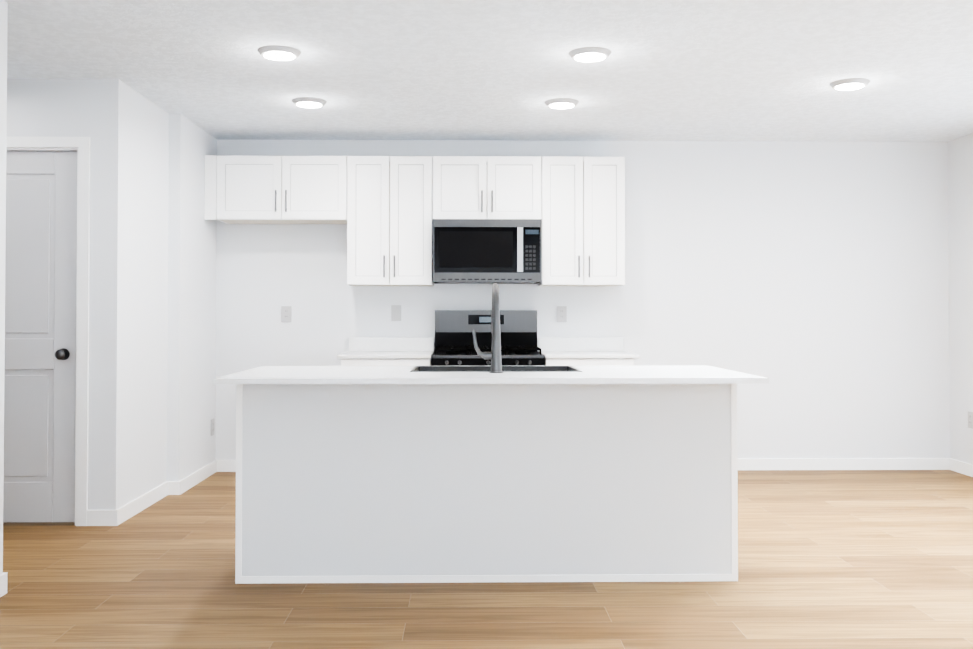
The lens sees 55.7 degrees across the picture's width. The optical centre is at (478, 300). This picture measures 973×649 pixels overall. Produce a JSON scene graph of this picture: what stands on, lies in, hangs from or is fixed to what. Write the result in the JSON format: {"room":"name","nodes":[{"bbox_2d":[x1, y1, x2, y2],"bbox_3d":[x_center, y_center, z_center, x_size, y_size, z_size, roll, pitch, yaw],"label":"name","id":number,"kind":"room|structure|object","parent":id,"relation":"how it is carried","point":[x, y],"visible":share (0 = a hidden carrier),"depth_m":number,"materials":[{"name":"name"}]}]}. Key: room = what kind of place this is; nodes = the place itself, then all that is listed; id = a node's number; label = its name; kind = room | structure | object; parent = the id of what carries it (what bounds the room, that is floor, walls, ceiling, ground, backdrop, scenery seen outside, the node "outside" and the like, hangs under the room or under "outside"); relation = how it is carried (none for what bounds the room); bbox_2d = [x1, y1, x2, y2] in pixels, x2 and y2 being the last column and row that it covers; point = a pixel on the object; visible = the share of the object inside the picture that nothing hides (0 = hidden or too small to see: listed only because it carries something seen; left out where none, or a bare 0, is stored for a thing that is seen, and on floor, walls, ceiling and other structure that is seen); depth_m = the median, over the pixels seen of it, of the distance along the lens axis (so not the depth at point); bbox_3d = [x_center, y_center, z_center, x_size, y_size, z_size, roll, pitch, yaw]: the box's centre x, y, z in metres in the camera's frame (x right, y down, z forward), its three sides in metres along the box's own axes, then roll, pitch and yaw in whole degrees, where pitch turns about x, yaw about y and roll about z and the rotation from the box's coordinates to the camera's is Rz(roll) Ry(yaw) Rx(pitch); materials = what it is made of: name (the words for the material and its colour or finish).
{"room":"kitchen","nodes":[
{"label":"kitchen","id":0,"kind":"room"},
{"bbox_2d":[0,0,7,573],"bbox_3d":[-1.967,-0.063,0.780,0.120,2.440,6.035,0,-1,-1],"label":"wall","id":1,"kind":"structure","parent":0,"point":[3,63],"depth_m":3.78,"materials":[{"name":"white paint"}]},
{"bbox_2d":[6,79,126,509],"bbox_3d":[-3.084,0.008,5.074,2.210,2.440,0.120,0,-1,-1],"label":"wall","id":2,"kind":"structure","parent":0,"point":[94,110],"depth_m":5.04,"materials":[{"name":"white paint"}]},
{"bbox_2d":[3,151,76,522],"bbox_3d":[-2.584,0.199,5.059,0.760,2.034,0.036,0,-1,-1],"label":"hall door","id":3,"kind":"structure","parent":2,"relation":"in","point":[40,331],"depth_m":5.05,"materials":[{"name":"grey paint"}]},
{"bbox_2d":[55,348,69,359],"bbox_3d":[-2.275,0.296,5.011,0.064,0.064,0.065,0,-1,-1],"label":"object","id":4,"kind":"structure","parent":3,"relation":"attached to","point":[62,354],"depth_m":4.99,"materials":[{"name":"black metal"}]},
{"bbox_2d":[6,136,89,525],"bbox_3d":[-2.584,0.168,5.072,0.906,2.120,0.136,0,-1,-1],"label":"door frame","id":5,"kind":"structure","parent":2,"relation":"attached to","point":[80,146],"depth_m":5.02,"materials":[{"name":"white paint"}]},
{"bbox_2d":[124,85,216,504],"bbox_3d":[-2.060,0.023,5.955,0.285,2.440,1.610,0,-1,-1],"label":"wall","id":6,"kind":"structure","parent":0,"point":[170,331],"depth_m":5.87,"materials":[{"name":"white paint"}]},
{"bbox_2d":[108,460,219,525],"bbox_3d":[-1.948,1.199,5.856,0.088,0.085,1.713,0,-1,-1],"label":"baseboard","id":7,"kind":"structure","parent":6,"relation":"attached to","point":[122,514],"depth_m":5.69,"materials":[{"name":"white paint"}]},
{"bbox_2d":[211,418,213,435],"bbox_3d":[-1.923,0.918,6.648,0.010,0.117,0.072,0,-1,-1],"label":"electrical outlet","id":8,"kind":"object","parent":6,"relation":"attached to","point":[212,427],"visible":1,"depth_m":6.63,"materials":[{"name":"grey plastic"}]},
{"bbox_2d":[0,470,972,648],"bbox_3d":[-0.286,1.232,2.268,7.956,0.100,9.240,0,-1,-1],"label":"floor","id":9,"kind":"structure","parent":0,"point":[855,559],"depth_m":3.78,"materials":[{"name":"brown wood"}]},
{"bbox_2d":[337,338,433,365],"bbox_3d":[-0.638,0.761,6.436,0.626,0.980,0.664,0,-1,-1],"label":"countertop","id":10,"kind":"structure","parent":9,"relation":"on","point":[390,352],"depth_m":6.54,"materials":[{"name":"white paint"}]},
{"bbox_2d":[233,383,740,583],"bbox_3d":[0.033,0.780,4.284,2.154,0.869,0.673,0,-1,-1],"label":"kitchen island","id":11,"kind":"object","parent":9,"relation":"on","point":[496,471],"depth_m":3.95,"materials":[{"name":"white paint"}]},
{"bbox_2d":[213,365,768,382],"bbox_3d":[0.047,0.330,4.144,2.226,0.024,0.930,0,-1,-1],"label":"island countertop","id":12,"kind":"structure","parent":11,"relation":"on","point":[646,373],"depth_m":3.85,"materials":[{"name":"white stone"}]},
{"bbox_2d":[473,283,500,370],"bbox_3d":[0.038,0.122,4.134,0.138,0.396,0.239,0,-1,-1],"label":"faucet","id":13,"kind":"object","parent":12,"relation":"on","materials":[{"name":"silver metal"}]},
{"bbox_2d":[409,363,580,370],"bbox_3d":[0.075,0.446,4.317,0.768,0.249,0.434,0,-1,-1],"label":"sink","id":14,"kind":"object","parent":12,"relation":"in","point":[415,368],"depth_m":4.52,"materials":[{"name":"silver metal"}]},
{"bbox_2d":[431,310,544,365],"bbox_3d":[0.058,0.660,6.400,0.756,1.181,0.727,0,-1,-1],"label":"range","id":15,"kind":"object","parent":9,"relation":"on","point":[454,342],"visible":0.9,"depth_m":6.72,"materials":[{"name":"black metal"}]},
{"bbox_2d":[538,338,639,365],"bbox_3d":[0.756,0.761,6.458,0.632,0.980,0.664,0,-1,-1],"label":"base cabinet","id":16,"kind":"object","parent":9,"relation":"on","point":[583,351],"visible":0.27,"depth_m":6.54,"materials":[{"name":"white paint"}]},
{"bbox_2d":[4,0,972,141],"bbox_3d":[-0.286,-1.308,2.310,7.956,0.100,9.240,0,-1,-1],"label":"ceiling","id":17,"kind":"structure","parent":0,"point":[718,70],"depth_m":4.77,"materials":[{"name":"white paint"}]},
{"bbox_2d":[257,45,300,60],"bbox_3d":[-0.980,-1.208,4.518,0.210,0.024,0.210,0,-1,-1],"label":"recessed light","id":18,"kind":"object","parent":17,"relation":"in","point":[278,53],"visible":1,"depth_m":4.47,"materials":[{"name":"grey plastic"}]},
{"bbox_2d":[292,97,326,107],"bbox_3d":[-1.026,-1.191,5.567,0.210,0.024,0.210,0,-1,-1],"label":"recessed light","id":19,"kind":"object","parent":17,"relation":"in","point":[307,102],"visible":1,"depth_m":5.52,"materials":[{"name":"grey plastic"}]},
{"bbox_2d":[544,98,578,108],"bbox_3d":[0.504,-1.190,5.591,0.210,0.024,0.210,0,-1,-1],"label":"recessed light","id":20,"kind":"object","parent":17,"relation":"in","point":[561,103],"visible":1,"depth_m":5.54,"materials":[{"name":"grey plastic"}]},
{"bbox_2d":[569,47,610,61],"bbox_3d":[0.548,-1.208,4.542,0.210,0.024,0.210,0,-1,-1],"label":"recessed light","id":21,"kind":"object","parent":17,"relation":"in","point":[589,54],"visible":1,"depth_m":4.50,"materials":[{"name":"grey plastic"}]},
{"bbox_2d":[830,78,869,90],"bbox_3d":[2.066,-1.198,5.126,0.210,0.024,0.210,0,-1,-1],"label":"recessed light","id":22,"kind":"object","parent":17,"relation":"in","point":[850,84],"visible":1,"depth_m":5.08,"materials":[{"name":"grey plastic"}]},
{"bbox_2d":[215,140,949,459],"bbox_3d":[0.701,0.038,6.864,5.836,2.440,0.120,0,-1,-1],"label":"wall","id":23,"kind":"structure","parent":0,"point":[809,280],"depth_m":6.83,"materials":[{"name":"white paint"}]},
{"bbox_2d":[220,460,235,471],"bbox_3d":[-1.436,1.213,6.744,0.990,0.085,0.013,0,-1,-1],"label":"baseboard","id":24,"kind":"structure","parent":23,"relation":"attached to","point":[225,465],"depth_m":6.73,"materials":[{"name":"white paint"}]},
{"bbox_2d":[204,155,283,223],"bbox_3d":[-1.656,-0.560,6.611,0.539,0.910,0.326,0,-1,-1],"label":"upper cabinet","id":25,"kind":"object","parent":23,"relation":"attached to","point":[238,189],"depth_m":6.46,"materials":[{"name":"white paint"}]},
{"bbox_2d":[281,306,290,321],"bbox_3d":[-1.416,0.103,6.764,0.072,0.117,0.010,0,-1,-1],"label":"electrical outlet","id":26,"kind":"object","parent":23,"relation":"attached to","point":[285,313],"visible":1,"depth_m":6.76,"materials":[{"name":"grey plastic"}]},
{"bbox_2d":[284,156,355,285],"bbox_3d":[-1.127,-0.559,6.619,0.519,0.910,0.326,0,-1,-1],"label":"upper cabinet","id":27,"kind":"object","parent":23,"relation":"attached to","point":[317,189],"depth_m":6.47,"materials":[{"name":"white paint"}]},
{"bbox_2d":[391,305,400,320],"bbox_3d":[-0.608,0.096,6.777,0.072,0.117,0.010,0,-1,-1],"label":"electrical outlet","id":28,"kind":"object","parent":23,"relation":"attached to","point":[395,312],"visible":1,"depth_m":6.77,"materials":[{"name":"grey plastic"}]},
{"bbox_2d":[356,156,435,285],"bbox_3d":[-0.629,-0.559,6.627,0.599,0.910,0.326,0,-1,-1],"label":"upper cabinet","id":29,"kind":"object","parent":23,"relation":"attached to","point":[387,210],"depth_m":6.47,"materials":[{"name":"white paint"}]},
{"bbox_2d":[436,156,487,218],"bbox_3d":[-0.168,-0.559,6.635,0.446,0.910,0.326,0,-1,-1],"label":"upper cabinet","id":30,"kind":"object","parent":23,"relation":"attached to","point":[461,181],"depth_m":6.48,"materials":[{"name":"white paint"}]},
{"bbox_2d":[488,156,551,285],"bbox_3d":[0.278,-0.559,6.642,0.447,0.910,0.326,0,-1,-1],"label":"upper cabinet","id":31,"kind":"object","parent":23,"relation":"attached to","point":[519,187],"depth_m":6.49,"materials":[{"name":"white paint"}]},
{"bbox_2d":[433,219,541,283],"bbox_3d":[0.056,-0.341,6.579,0.756,0.436,0.436,0,-1,-1],"label":"microwave","id":32,"kind":"object","parent":31,"relation":"attached to","point":[486,251],"visible":1,"depth_m":6.39,"materials":[{"name":"black metal"}]},
{"bbox_2d":[557,306,566,321],"bbox_3d":[0.612,0.104,6.796,0.072,0.117,0.010,0,-1,-1],"label":"electrical outlet","id":33,"kind":"object","parent":23,"relation":"attached to","point":[561,313],"visible":1,"depth_m":6.79,"materials":[{"name":"grey plastic"}]},
{"bbox_2d":[552,156,624,285],"bbox_3d":[0.736,-0.559,6.649,0.591,0.910,0.326,0,-1,-1],"label":"upper cabinet","id":34,"kind":"object","parent":23,"relation":"attached to","point":[588,193],"depth_m":6.49,"materials":[{"name":"white paint"}]},
{"bbox_2d":[737,458,947,469],"bbox_3d":[2.250,1.214,6.803,2.428,0.085,0.013,0,-1,-1],"label":"baseboard","id":35,"kind":"structure","parent":23,"relation":"attached to","point":[745,463],"depth_m":6.80,"materials":[{"name":"white paint"}]},
{"bbox_2d":[947,133,972,464],"bbox_3d":[3.631,-0.037,2.351,0.120,2.440,9.000,0,-1,-1],"label":"wall","id":36,"kind":"structure","parent":0,"point":[960,204],"depth_m":6.69,"materials":[{"name":"white paint"}]},
{"bbox_2d":[948,458,972,476],"bbox_3d":[3.565,1.140,2.331,0.013,0.085,9.000,0,-1,-1],"label":"baseboard","id":37,"kind":"structure","parent":36,"relation":"attached to","point":[958,466],"depth_m":6.66,"materials":[{"name":"white paint"}]},
{"bbox_2d":[968,411,972,428],"bbox_3d":[3.499,0.853,6.540,0.010,0.117,0.072,0,-1,-1],"label":"electrical outlet","id":38,"kind":"object","parent":36,"relation":"attached to","point":[970,419],"visible":1,"depth_m":6.54,"materials":[{"name":"grey plastic"}]}
]}

